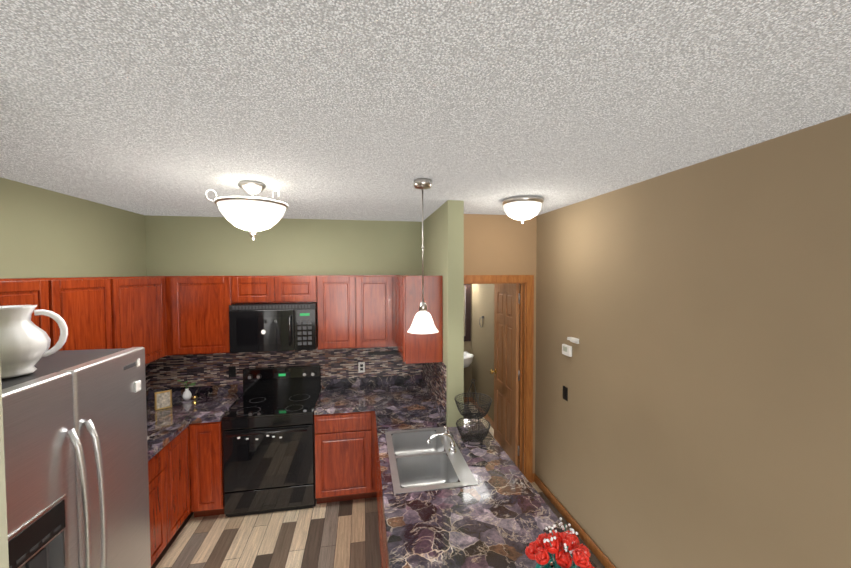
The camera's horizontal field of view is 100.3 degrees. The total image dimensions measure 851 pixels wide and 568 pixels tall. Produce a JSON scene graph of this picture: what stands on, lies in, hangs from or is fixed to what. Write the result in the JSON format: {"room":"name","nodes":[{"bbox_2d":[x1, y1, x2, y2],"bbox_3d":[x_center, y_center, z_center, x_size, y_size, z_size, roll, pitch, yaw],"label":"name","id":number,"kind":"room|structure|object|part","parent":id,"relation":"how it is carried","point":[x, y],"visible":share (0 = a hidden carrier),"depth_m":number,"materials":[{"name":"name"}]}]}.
{"room":"kitchen","nodes":[
{"label":"kitchen","id":0,"kind":"room"},
{"bbox_2d":[0,361,8,567],"bbox_3d":[-2.606,0.783,0.764,2.757,2.750,0.137,0,2,-10],"label":"wall","id":1,"kind":"structure","parent":0,"point":[4,558],"depth_m":1.06,"materials":[{"name":"paint"}]},
{"bbox_2d":[0,177,146,277],"bbox_3d":[-2.597,0.735,2.268,0.100,2.750,2.823,0,2,-10],"label":"wall","id":2,"kind":"structure","parent":0,"point":[46,233],"depth_m":2.56,"materials":[{"name":"green paint"}]},
{"bbox_2d":[0,277,55,346],"bbox_3d":[-2.281,0.161,1.728,0.337,0.370,0.602,0,2,-10],"label":"upper cabinet","id":3,"kind":"object","parent":2,"relation":"attached to","point":[39,291],"depth_m":1.97,"materials":[{"name":"brown wood"}]},
{"bbox_2d":[48,276,123,350],"bbox_3d":[-2.385,0.328,2.323,0.337,0.740,0.592,0,2,-10],"label":"upper cabinet","id":4,"kind":"object","parent":2,"relation":"attached to","point":[91,308],"depth_m":2.37,"materials":[{"name":"brown wood"}]},
{"bbox_2d":[124,276,167,364],"bbox_3d":[-2.479,0.311,2.851,0.337,0.740,0.768,0,2,-10],"label":"upper cabinet","id":5,"kind":"object","parent":2,"relation":"attached to","point":[157,317],"depth_m":2.98,"materials":[{"name":"brown wood"}]},
{"bbox_2d":[145,363,152,390],"bbox_3d":[-2.624,0.883,2.742,0.007,0.392,1.620,0,2,-10],"label":"tile backsplash","id":6,"kind":"structure","parent":2,"relation":"attached to","point":[149,378],"depth_m":3.54,"materials":[{"name":"tile"}]},
{"bbox_2d":[145,215,421,389],"bbox_3d":[-1.412,0.681,3.860,2.790,2.750,0.100,0,2,-10],"label":"wall","id":7,"kind":"structure","parent":0,"point":[195,246],"depth_m":3.76,"materials":[{"name":"green paint"}]},
{"bbox_2d":[168,276,231,355],"bbox_3d":[-2.153,0.289,3.491,0.567,0.740,0.336,0,2,-10],"label":"upper cabinet","id":8,"kind":"object","parent":7,"relation":"attached to","point":[198,306],"depth_m":3.33,"materials":[{"name":"brown wood"}]},
{"bbox_2d":[232,275,283,303],"bbox_3d":[-1.650,0.048,3.573,0.452,0.265,0.336,0,2,-10],"label":"upper cabinet","id":9,"kind":"object","parent":7,"relation":"attached to","point":[255,288],"depth_m":3.41,"materials":[{"name":"brown wood"}]},
{"bbox_2d":[229,302,317,352],"bbox_3d":[-1.475,0.412,3.544,0.774,0.448,0.460,0,2,-10],"label":"microwave","id":10,"kind":"object","parent":9,"relation":"attached to","point":[262,327],"visible":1,"depth_m":3.37,"materials":[{"name":"black glass"}]},
{"bbox_2d":[149,347,420,388],"bbox_3d":[-1.402,0.887,3.812,2.787,0.520,0.007,0,2,-10],"label":"tile backsplash","id":11,"kind":"structure","parent":7,"relation":"attached to","point":[169,371],"depth_m":3.76,"materials":[{"name":"tile"}]},
{"bbox_2d":[228,366,235,376],"bbox_3d":[-2.011,0.913,3.697,0.070,0.115,0.008,0,2,-10],"label":"outlet","id":12,"kind":"object","parent":11,"relation":"attached to","point":[232,369],"depth_m":3.69,"materials":[{"name":"black plastic"}]},
{"bbox_2d":[358,362,364,372],"bbox_3d":[-0.706,0.922,3.929,0.070,0.115,0.008,0,2,-10],"label":"outlet","id":13,"kind":"object","parent":11,"relation":"attached to","point":[361,365],"depth_m":3.93,"materials":[{"name":"white plastic"}]},
{"bbox_2d":[368,351,399,354],"bbox_3d":[-0.408,0.769,3.970,0.465,0.030,0.023,0,2,-10],"label":"rail","id":14,"kind":"object","parent":11,"relation":"attached to","point":[383,353],"visible":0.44,"depth_m":3.95,"materials":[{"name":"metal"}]},
{"bbox_2d":[284,275,319,302],"bbox_3d":[-1.327,0.045,3.630,0.452,0.265,0.336,0,2,-10],"label":"upper cabinet","id":15,"kind":"object","parent":7,"relation":"attached to","point":[297,288],"depth_m":3.48,"materials":[{"name":"brown wood"}]},
{"bbox_2d":[316,275,347,349],"bbox_3d":[-0.886,0.279,3.716,0.437,0.740,0.336,0,2,-10],"label":"upper cabinet","id":16,"kind":"object","parent":7,"relation":"attached to","point":[332,290],"depth_m":3.54,"materials":[{"name":"brown wood"}]},
{"bbox_2d":[348,275,395,347],"bbox_3d":[-0.549,0.277,3.743,0.484,0.740,0.401,0,2,-10],"label":"upper cabinet","id":17,"kind":"object","parent":7,"relation":"attached to","point":[371,298],"depth_m":3.61,"materials":[{"name":"brown wood"}]},
{"bbox_2d":[151,402,604,567],"bbox_3d":[-0.828,2.169,1.237,6.400,0.060,9.600,0,2,-10],"label":"floor","id":18,"kind":"structure","parent":0,"point":[341,534],"depth_m":2.90,"materials":[{"name":"brown wood"}]},
{"bbox_2d":[1,347,150,567],"bbox_3d":[-1.917,1.255,1.558,0.921,1.752,0.950,0,2,-10],"label":"fridge","id":19,"kind":"object","parent":18,"relation":"on","point":[76,454],"visible":1,"depth_m":1.57,"materials":[{"name":"silver metal"}]},
{"bbox_2d":[0,305,67,378],"bbox_3d":[-1.725,0.213,1.488,0.269,0.333,0.230,0,2,-10],"label":"pitcher","id":20,"kind":"object","parent":19,"relation":"on","point":[25,340],"visible":0.98,"depth_m":1.47,"materials":[{"name":"white ceramic"}]},
{"bbox_3d":[-1.528,1.210,1.360,0.071,1.652,0.421,0,2,-10],"label":"door","id":21,"kind":"part","parent":19,"relation":"part of","materials":[{"name":"silver metal"}]},
{"bbox_2d":[148,451,163,566],"bbox_3d":[-2.228,1.668,2.363,0.639,0.878,0.687,0,2,-10],"label":"base cabinet","id":22,"kind":"object","parent":18,"relation":"on","point":[155,464],"depth_m":2.57,"materials":[{"name":"brown wood"}]},
{"bbox_2d":[160,423,199,547],"bbox_3d":[-2.275,1.653,2.807,0.700,0.878,0.452,0,2,-10],"label":"base cabinet","id":23,"kind":"object","parent":18,"relation":"on","point":[185,472],"depth_m":2.89,"materials":[{"name":"brown wood"}]},
{"bbox_2d":[196,420,224,516],"bbox_3d":[-1.971,1.634,3.381,0.267,0.878,0.697,0,2,-10],"label":"base cabinet","id":24,"kind":"object","parent":18,"relation":"on","point":[210,492],"depth_m":3.09,"materials":[{"name":"brown wood"}]},
{"bbox_2d":[146,374,597,567],"bbox_3d":[-0.982,1.201,2.326,3.087,0.330,3.098,0,2,-10],"label":"countertop","id":25,"kind":"structure","parent":24,"relation":"on","point":[491,509],"depth_m":2.27,"materials":[{"name":"stone"}]},
{"bbox_2d":[154,389,171,410],"bbox_3d":[-2.420,1.069,3.290,0.116,0.165,0.107,0,2,-10],"label":"framed picture","id":26,"kind":"object","parent":25,"relation":"on","point":[162,399],"visible":1,"depth_m":3.27,"materials":[{"name":"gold metal"}]},
{"bbox_2d":[177,380,195,399],"bbox_3d":[-2.353,1.047,3.499,0.191,0.193,0.104,0,2,-10],"label":"vase","id":27,"kind":"object","parent":25,"relation":"on","point":[187,395],"visible":1,"depth_m":3.49,"materials":[{"name":"white ceramic"}]},
{"bbox_2d":[191,395,197,403],"bbox_3d":[-2.218,1.111,3.415,0.052,0.070,0.051,0,2,-10],"label":"candle cup","id":28,"kind":"object","parent":25,"relation":"on","point":[194,397],"visible":0.33,"depth_m":3.38,"materials":[{"name":"gold metal"}]},
{"bbox_2d":[385,426,478,515],"bbox_3d":[-0.003,1.264,2.442,0.494,0.191,0.794,0,2,-10],"label":"sink","id":29,"kind":"object","parent":25,"relation":"in","point":[414,466],"depth_m":2.42,"materials":[{"name":"metal"}]},
{"bbox_2d":[426,425,456,453],"bbox_3d":[0.091,1.095,2.560,0.216,0.139,0.266,0,2,-10],"label":"faucet","id":30,"kind":"object","parent":25,"relation":"on","point":[446,440],"depth_m":2.46,"materials":[{"name":"silver metal"}]},
{"bbox_2d":[455,379,491,445],"bbox_3d":[0.352,0.933,2.627,0.276,0.463,0.276,0,2,-10],"label":"wire basket","id":31,"kind":"object","parent":25,"relation":"on","point":[477,436],"visible":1,"depth_m":2.61,"materials":[{"name":"black metal"}]},
{"bbox_2d":[525,517,593,567],"bbox_3d":[0.478,1.032,1.253,0.235,0.352,0.237,0,2,-10],"label":"flowers","id":32,"kind":"object","parent":25,"relation":"on","point":[555,543],"visible":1,"depth_m":1.23,"materials":[{"name":"red plant"}]},
{"bbox_2d":[221,365,320,516],"bbox_3d":[-1.452,1.476,3.467,0.774,1.185,0.685,0,2,-10],"label":"stove","id":33,"kind":"object","parent":18,"relation":"on","point":[268,428],"visible":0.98,"depth_m":3.21,"materials":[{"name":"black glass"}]},
{"bbox_2d":[314,411,376,503],"bbox_3d":[-0.784,1.623,3.612,0.576,0.878,0.657,0,2,-10],"label":"base cabinet","id":34,"kind":"object","parent":18,"relation":"on","point":[345,456],"visible":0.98,"depth_m":3.29,"materials":[{"name":"brown wood"}]},
{"bbox_2d":[380,495,387,567],"bbox_3d":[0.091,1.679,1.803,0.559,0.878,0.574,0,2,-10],"label":"base cabinet","id":35,"kind":"object","parent":18,"relation":"on","point":[383,546],"depth_m":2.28,"materials":[{"name":"brown wood"}]},
{"bbox_2d":[376,431,444,538],"bbox_3d":[-0.067,1.651,2.689,0.559,0.878,0.573,0,2,-10],"label":"base cabinet","id":36,"kind":"object","parent":18,"relation":"on","point":[377,480],"depth_m":2.88,"materials":[{"name":"brown wood"}]},
{"bbox_2d":[376,453,459,494],"bbox_3d":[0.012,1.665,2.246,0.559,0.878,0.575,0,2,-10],"label":"base cabinet","id":37,"kind":"object","parent":18,"relation":"on","point":[378,476],"depth_m":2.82,"materials":[{"name":"brown wood"}]},
{"bbox_2d":[464,351,473,367],"bbox_3d":[0.511,1.512,5.680,0.510,0.960,0.476,0,2,-10],"label":"pedestal sink","id":38,"kind":"object","parent":18,"relation":"on","point":[468,358],"visible":0.17,"depth_m":5.54,"materials":[{"name":"white ceramic"}]},
{"bbox_2d":[0,0,850,221],"bbox_3d":[-0.836,-0.640,1.147,6.400,0.060,9.600,0,2,-10],"label":"ceiling","id":39,"kind":"structure","parent":0,"point":[371,110],"depth_m":1.15,"materials":[{"name":"white paint"}]},
{"bbox_2d":[205,180,287,239],"bbox_3d":[-1.123,-0.462,2.291,0.456,0.362,0.467,0,2,-10],"label":"kitchen ceiling light","id":40,"kind":"object","parent":39,"relation":"attached to","point":[252,214],"visible":1,"depth_m":2.16,"materials":[{"name":"white glass"}]},
{"bbox_2d":[407,178,438,333],"bbox_3d":[-0.017,-0.173,2.222,0.200,0.943,0.200,0,2,-10],"label":"pendant light","id":41,"kind":"object","parent":39,"relation":"hanging from","point":[423,323],"visible":1,"depth_m":2.19,"materials":[{"name":"white glass"}]},
{"bbox_2d":[502,196,543,223],"bbox_3d":[0.768,-0.572,2.816,0.320,0.188,0.320,0,2,-10],"label":"light","id":42,"kind":"object","parent":39,"relation":"attached to","point":[522,208],"visible":1,"depth_m":2.71,"materials":[{"name":"white glass"}]},
{"bbox_2d":[423,200,463,426],"bbox_3d":[0.140,0.689,3.471,0.130,2.750,1.210,0,2,-10],"label":"wall","id":43,"kind":"structure","parent":0,"point":[443,232],"depth_m":2.87,"materials":[{"name":"green paint"}]},
{"bbox_2d":[396,275,442,363],"bbox_3d":[-0.057,0.293,3.205,0.337,0.740,0.419,0,2,-10],"label":"upper cabinet","id":44,"kind":"object","parent":43,"relation":"attached to","point":[412,348],"depth_m":3.01,"materials":[{"name":"brown wood"}]},
{"bbox_2d":[421,362,445,412],"bbox_3d":[0.070,0.852,3.471,0.007,0.392,1.125,0,2,-10],"label":"tile backsplash","id":45,"kind":"structure","parent":43,"relation":"attached to","point":[434,373],"depth_m":3.23,"materials":[{"name":"tile"}]},
{"bbox_2d":[464,284,471,396],"bbox_3d":[0.310,0.610,5.912,1.300,2.750,0.100,0,2,-10],"label":"wall","id":46,"kind":"structure","parent":0,"point":[467,370],"depth_m":5.96,"materials":[{"name":"paint"}]},
{"bbox_2d":[464,284,470,341],"bbox_3d":[0.373,0.447,5.850,0.765,1.020,0.030,0,2,-10],"label":"bathroom mirror","id":47,"kind":"object","parent":46,"relation":"attached to","point":[467,312],"visible":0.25,"depth_m":5.90,"materials":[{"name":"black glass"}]},
{"bbox_2d":[472,283,519,421],"bbox_3d":[1.013,0.641,4.874,0.100,2.750,2.190,0,2,-10],"label":"wall","id":48,"kind":"structure","parent":0,"point":[483,338],"depth_m":5.36,"materials":[{"name":"beige paint"}]},
{"bbox_2d":[470,397,518,457],"bbox_3d":[0.953,1.973,4.925,0.018,0.085,2.148,0,2,-10],"label":"baseboard","id":49,"kind":"structure","parent":48,"relation":"attached to","point":[472,400],"depth_m":5.22,"materials":[{"name":"brown wood"}]},
{"bbox_2d":[464,214,536,472],"bbox_3d":[0.658,0.682,3.639,0.950,2.750,0.120,0,2,-10],"label":"wall","id":50,"kind":"structure","parent":0,"point":[500,245],"depth_m":3.56,"materials":[{"name":"beige paint"}]},
{"bbox_2d":[464,275,533,482],"bbox_3d":[0.684,0.983,3.650,0.826,2.148,0.161,0,2,-10],"label":"door frame","id":51,"kind":"structure","parent":50,"relation":"attached to","point":[526,336],"depth_m":3.65,"materials":[{"name":"brown wood"}]},
{"bbox_2d":[490,284,519,466],"bbox_3d":[0.932,1.008,4.075,0.185,2.045,0.708,0,2,-10],"label":"bathroom door","id":52,"kind":"structure","parent":50,"relation":"in","point":[506,369],"depth_m":4.01,"materials":[{"name":"brown wood"}]},
{"bbox_3d":[0.993,0.968,3.753,0.015,1.740,0.054,0,2,-10],"label":"bathroom door hinge","id":53,"kind":"part","parent":52,"relation":"part of","materials":[{"name":"brown wood"}]},
{"bbox_2d":[535,113,850,567],"bbox_3d":[1.778,0.785,0.340,0.100,2.750,7.010,0,2,-10],"label":"wall","id":54,"kind":"structure","parent":0,"point":[701,416],"depth_m":1.83,"materials":[{"name":"beige paint"}]},
{"bbox_2d":[563,386,567,400],"bbox_3d":[1.228,0.962,3.129,0.009,0.115,0.070,0,2,-10],"label":"light switch","id":55,"kind":"object","parent":54,"relation":"attached to","point":[565,393],"visible":1,"depth_m":3.11,"materials":[{"name":"black plastic"}]},
{"bbox_2d":[562,337,578,356],"bbox_3d":[1.222,0.534,3.025,0.050,0.172,0.215,0,2,-10],"label":"thermostat","id":56,"kind":"object","parent":54,"relation":"attached to","point":[566,350],"visible":0.96,"depth_m":3.02,"materials":[{"name":"white plastic"}]},
{"bbox_2d":[533,473,615,567],"bbox_3d":[1.715,2.116,0.411,0.016,0.085,6.688,0,2,-10],"label":"baseboard","id":57,"kind":"structure","parent":54,"relation":"attached to","point":[603,559],"depth_m":2.98,"materials":[{"name":"brown wood"}]}
]}

